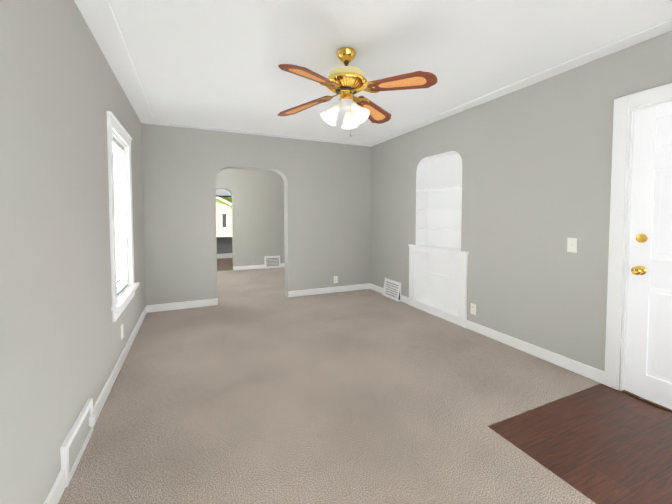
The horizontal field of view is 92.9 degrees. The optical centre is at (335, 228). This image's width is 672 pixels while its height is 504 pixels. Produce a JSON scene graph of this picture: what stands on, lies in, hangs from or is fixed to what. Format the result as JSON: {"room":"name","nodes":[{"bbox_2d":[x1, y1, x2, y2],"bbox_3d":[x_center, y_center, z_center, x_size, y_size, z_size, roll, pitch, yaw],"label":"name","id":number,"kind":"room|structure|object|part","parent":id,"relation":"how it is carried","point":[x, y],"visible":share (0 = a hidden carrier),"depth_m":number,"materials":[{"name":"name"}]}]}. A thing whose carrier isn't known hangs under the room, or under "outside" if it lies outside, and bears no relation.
{"room":"empty living room","nodes":[
{"label":"empty living room","id":0,"kind":"room"},
{"bbox_2d":[0,0,145,503],"bbox_3d":[-2.546,-0.156,3.954,0.250,2.560,11.000,-1,2,-24],"label":"wall","id":1,"kind":"structure","parent":0,"point":[62,344],"depth_m":1.43,"materials":[{"name":"grey paint"}]},
{"bbox_2d":[43,468,65,503],"bbox_3d":[-0.769,1.199,0.389,0.020,0.095,2.394,-1,2,-24],"label":"baseboard","id":2,"kind":"structure","parent":1,"relation":"attached to","point":[55,493],"depth_m":1.40,"materials":[{"name":"white wood"}]},
{"bbox_2d":[60,398,95,487],"bbox_3d":[-1.335,1.097,1.679,0.050,0.195,0.430,-1,2,-24],"label":"air vent","id":3,"kind":"object","parent":1,"relation":"in","point":[74,444],"visible":0.94,"depth_m":1.63,"materials":[{"name":"white metal"}]},
{"bbox_2d":[93,305,146,426],"bbox_3d":[-1.955,1.095,3.020,0.020,0.095,2.523,-1,2,-24],"label":"baseboard","id":4,"kind":"structure","parent":1,"relation":"attached to","point":[102,398],"depth_m":2.47,"materials":[{"name":"white wood"}]},
{"bbox_2d":[121,324,123,339],"bbox_3d":[-1.849,0.892,2.762,0.007,0.118,0.072,-1,2,-24],"label":"electrical outlet","id":5,"kind":"object","parent":1,"relation":"attached to","point":[122,336],"visible":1,"depth_m":2.76,"materials":[{"name":"white plastic"}]},
{"bbox_2d":[106,111,138,321],"bbox_3d":[-1.966,-0.096,2.802,0.260,1.600,0.970,-1,2,-24],"label":"window","id":6,"kind":"structure","parent":1,"relation":"in","point":[117,131],"depth_m":3.00,"materials":[{"name":"white"}]},
{"bbox_3d":[-1.967,-0.091,2.802,0.044,1.182,0.494,-1,2,-24],"label":"window glass","id":7,"kind":"part","parent":6,"relation":"part of","materials":[{"name":"glass"}]},
{"bbox_3d":[-1.968,-0.099,2.801,0.105,1.362,0.684,-1,2,-24],"label":"left window sash","id":8,"kind":"part","parent":6,"relation":"part of","materials":[{"name":"white wood"}]},
{"bbox_2d":[216,189,231,258],"bbox_3d":[-3.122,-0.382,9.640,3.374,2.560,0.150,-1,2,-24],"label":"wall","id":9,"kind":"structure","parent":0,"point":[224,246],"depth_m":9.48,"materials":[{"name":"grey paint"}]},
{"bbox_2d":[217,253,231,258],"bbox_3d":[-3.087,0.811,9.610,3.374,0.140,0.020,-1,2,-24],"label":"baseboard","id":10,"kind":"structure","parent":9,"relation":"attached to","point":[225,255],"depth_m":9.49,"materials":[{"name":"white wood"}]},
{"bbox_2d":[217,258,232,270],"bbox_3d":[-2.619,0.931,8.577,3.374,0.012,2.295,-1,2,-24],"label":"floor","id":11,"kind":"structure","parent":0,"point":[224,264],"depth_m":8.31,"materials":[{"name":"brown wood"}]},
{"bbox_2d":[216,169,284,265],"bbox_3d":[-2.165,-0.297,7.517,3.374,2.560,0.150,-1,2,-24],"label":"wall","id":12,"kind":"structure","parent":0,"point":[258,234],"depth_m":7.55,"materials":[{"name":"grey paint"}]},
{"bbox_2d":[233,265,264,269],"bbox_3d":[-2.046,0.916,7.528,0.720,0.095,0.016,-1,2,-24],"label":"baseboard","id":13,"kind":"structure","parent":12,"relation":"attached to","point":[248,266],"depth_m":7.52,"materials":[{"name":"white wood"}]},
{"bbox_2d":[264,256,280,268],"bbox_3d":[-1.535,0.810,7.729,0.380,0.290,0.062,-1,2,-24],"label":"air vent","id":14,"kind":"object","parent":12,"relation":"in","point":[271,261],"visible":0.98,"depth_m":7.73,"materials":[{"name":"white metal"}]},
{"bbox_2d":[141,123,370,304],"bbox_3d":[-0.984,-0.194,4.897,3.374,2.560,0.200,-1,2,-24],"label":"wall","id":15,"kind":"structure","parent":0,"point":[327,209],"depth_m":4.61,"materials":[{"name":"grey paint"}]},
{"bbox_2d":[147,298,217,312],"bbox_3d":[-2.063,1.042,4.343,0.850,0.095,0.020,-1,2,-24],"label":"baseboard","id":16,"kind":"structure","parent":15,"relation":"attached to","point":[207,302],"depth_m":4.32,"materials":[{"name":"white wood"}]},
{"bbox_2d":[288,283,370,296],"bbox_3d":[-0.070,1.004,5.238,1.468,0.099,0.024,-1,2,-24],"label":"baseboard","id":17,"kind":"structure","parent":15,"relation":"attached to","point":[306,292],"depth_m":5.21,"materials":[{"name":"white wood"}]},
{"bbox_2d":[58,267,600,503],"bbox_3d":[-0.443,1.120,3.748,3.374,0.014,8.305,-1,2,-24],"label":"floor carpet","id":18,"kind":"object","parent":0,"point":[256,386],"visible":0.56,"depth_m":2.10,"materials":[{"name":"beige carpet"}]},
{"bbox_2d":[74,0,671,146],"bbox_3d":[-0.871,-1.415,4.659,3.924,0.100,11.000,-1,2,-24],"label":"ceiling","id":19,"kind":"structure","parent":0,"point":[211,63],"depth_m":2.27,"materials":[{"name":"white paint"}]},
{"bbox_2d":[278,47,437,129],"bbox_3d":[0.074,-1.004,2.303,1.058,0.534,1.058,0,2,-10],"label":"fan","id":20,"kind":"object","parent":19,"relation":"hanging from","point":[353,80],"depth_m":2.23,"materials":[{"name":"brown wood"}]},
{"bbox_3d":[-0.274,-0.959,2.544,0.328,0.001,0.094,-9,12,35],"label":"cane fan blade","id":21,"kind":"part","parent":20,"relation":"part of","materials":[{"name":"orange wicker"}]},
{"bbox_3d":[-0.253,-0.964,2.528,0.517,0.006,0.184,-5,11,34],"label":"fan blade","id":22,"kind":"part","parent":20,"relation":"part of","materials":[{"name":"brown wood"}]},
{"bbox_3d":[-0.165,-0.935,1.956,0.094,0.001,0.328,19,21,31],"label":"cane fan blade","id":23,"kind":"part","parent":20,"relation":"part of","materials":[{"name":"orange wicker"}]},
{"bbox_3d":[-0.149,-0.943,1.978,0.184,0.006,0.517,16,16,32],"label":"fan blade","id":24,"kind":"part","parent":20,"relation":"part of","materials":[{"name":"brown wood"}]},
{"bbox_3d":[0.064,-0.880,2.297,0.178,0.082,0.186,-1,2,-24],"label":"fan light fitter","id":25,"kind":"part","parent":20,"relation":"part of","materials":[{"name":"white glass"}]},
{"bbox_3d":[0.058,-0.808,2.294,0.340,0.142,0.354,-1,2,-24],"label":"fan shades","id":26,"kind":"part","parent":20,"relation":"part of","materials":[{"name":"white glass"}]},
{"bbox_3d":[0.074,-0.989,2.303,0.156,0.010,0.156,-1,2,-24],"label":"dark fan ring","id":27,"kind":"part","parent":20,"relation":"part of","materials":[{"name":"black metal"}]},
{"bbox_3d":[0.298,-0.969,2.631,0.184,0.006,0.517,-13,-11,33],"label":"fan blade","id":28,"kind":"part","parent":20,"relation":"part of","materials":[{"name":"brown wood"}]},
{"bbox_3d":[0.314,-0.963,2.653,0.094,0.001,0.328,-16,-16,32],"label":"cane fan blade","id":29,"kind":"part","parent":20,"relation":"part of","materials":[{"name":"orange wicker"}]},
{"bbox_3d":[0.401,-0.947,2.081,0.517,0.006,0.184,9,-6,34],"label":"fan blade","id":30,"kind":"part","parent":20,"relation":"part of","materials":[{"name":"brown wood"}]},
{"bbox_3d":[0.423,-0.940,2.066,0.328,0.001,0.094,12,-7,34],"label":"cane fan blade","id":31,"kind":"part","parent":20,"relation":"part of","materials":[{"name":"orange wicker"}]},
{"bbox_2d":[105,0,671,143],"bbox_3d":[0.160,-1.267,2.314,3.054,0.010,5.049,-1,2,-24],"label":"crown molding","id":32,"kind":"structure","parent":0,"point":[132,65],"depth_m":2.68,"materials":[{"name":"white"}]},
{"bbox_2d":[370,31,671,391],"bbox_3d":[0.781,-0.216,5.452,0.300,2.560,11.000,-1,2,-24],"label":"wall","id":33,"kind":"structure","parent":0,"point":[536,171],"depth_m":2.87,"materials":[{"name":"grey paint"}]},
{"bbox_2d":[371,284,384,292],"bbox_3d":[0.692,1.001,5.309,0.020,0.099,0.446,-1,2,-24],"label":"baseboard","id":34,"kind":"structure","parent":33,"relation":"attached to","point":[374,287],"depth_m":5.30,"materials":[{"name":"white wood"}]},
{"bbox_2d":[382,278,400,300],"bbox_3d":[0.850,0.932,4.902,0.062,0.270,0.420,-1,2,-24],"label":"air vent","id":35,"kind":"object","parent":33,"relation":"in","point":[391,289],"visible":1,"depth_m":4.88,"materials":[{"name":"white metal"}]},
{"bbox_2d":[415,151,461,308],"bbox_3d":[1.356,0.040,4.063,0.200,1.937,0.817,-1,2,-24],"label":"niche","id":36,"kind":"object","parent":33,"relation":"attached to","point":[440,170],"visible":0.73,"depth_m":4.26,"materials":[{"name":"white paint"}]},
{"bbox_2d":[416,184,461,231],"bbox_3d":[1.353,-0.249,4.051,0.202,0.538,0.816,-1,2,-24],"label":"shelves","id":37,"kind":"object","parent":36,"relation":"attached to","point":[438,189],"visible":0.79,"depth_m":3.99,"materials":[{"name":"white wood"}]},
{"bbox_2d":[409,244,468,327],"bbox_3d":[1.339,0.671,4.081,0.233,0.864,1.044,-1,2,-24],"label":"trim","id":38,"kind":"structure","parent":33,"relation":"attached to","point":[447,313],"depth_m":3.99,"materials":[{"name":"white wood"}]},
{"bbox_2d":[470,303,475,314],"bbox_3d":[1.508,0.884,3.506,0.008,0.118,0.072,-1,2,-24],"label":"electrical outlet","id":39,"kind":"object","parent":33,"relation":"attached to","point":[473,309],"visible":1,"depth_m":3.50,"materials":[{"name":"white plastic"}]},
{"bbox_2d":[466,320,604,383],"bbox_3d":[1.739,1.096,2.991,0.016,0.095,1.325,-1,2,-24],"label":"baseboard","id":40,"kind":"structure","parent":33,"relation":"attached to","point":[590,372],"depth_m":2.81,"materials":[{"name":"white wood"}]},
{"bbox_2d":[567,237,576,252],"bbox_3d":[1.905,0.134,2.580,0.018,0.118,0.072,-1,2,-24],"label":"light switch","id":41,"kind":"object","parent":33,"relation":"attached to","point":[571,244],"visible":1,"depth_m":2.58,"materials":[{"name":"white plastic"}]},
{"bbox_2d":[604,83,671,411],"bbox_3d":[2.289,0.140,1.897,0.160,2.116,1.050,-1,2,-24],"label":"door frame","id":42,"kind":"structure","parent":33,"relation":"attached to","point":[625,107],"depth_m":2.28,"materials":[{"name":"white wood"}]},
{"bbox_2d":[624,102,671,408],"bbox_3d":[2.236,0.188,1.875,0.112,1.991,0.840,-1,2,-24],"label":"door","id":43,"kind":"structure","parent":33,"relation":"in","point":[648,365],"depth_m":2.16,"materials":[{"name":"white wood"}]},
{"bbox_3d":[2.074,0.289,2.193,0.074,0.066,0.066,-1,2,-24],"label":"knob","id":44,"kind":"part","parent":43,"relation":"part of","materials":[{"name":"gold metal"}]},
{"bbox_3d":[2.096,0.067,2.194,0.026,0.064,0.064,-1,2,-24],"label":"door knob and deadbolt","id":45,"kind":"part","parent":43,"relation":"part of","materials":[{"name":"gold metal"}]},
{"label":"outside","id":46,"kind":"structure","parent":0,"visible":0},
{"bbox_3d":[-8.037,0.700,28.679,90.000,0.050,120.000,-1,2,-24],"label":"ground","id":47,"kind":"structure","parent":46,"visible":0},
{"bbox_2d":[216,196,231,236],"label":"window","id":48,"kind":"structure","parent":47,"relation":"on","point":[222,211],"depth_m":22.08,"materials":[{"name":"white glass"}]},
{"bbox_3d":[-0.871,1.116,4.759,3.924,0.054,11.000,-1,2,-24],"label":"floor","id":49,"kind":"structure","parent":0,"visible":0},
{"bbox_2d":[488,383,671,503],"bbox_3d":[1.854,1.222,1.288,1.208,0.010,1.930,-1,2,-24],"label":"floor","id":50,"kind":"structure","parent":49,"relation":"on","point":[601,443],"depth_m":1.79,"materials":[{"name":"wood"}]},
{"bbox_3d":[0.074,-1.162,2.296,0.040,0.082,0.040,-1,2,-24],"label":"fan","id":51,"kind":"object","parent":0,"visible":0},
{"bbox_2d":[328,66,363,76],"bbox_3d":[0.074,-1.096,2.299,0.258,0.059,0.258,-1,2,-24],"label":"motor housing","id":52,"kind":"object","parent":51,"relation":"hanging from","point":[344,69],"visible":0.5,"depth_m":2.18,"materials":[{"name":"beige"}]}
]}

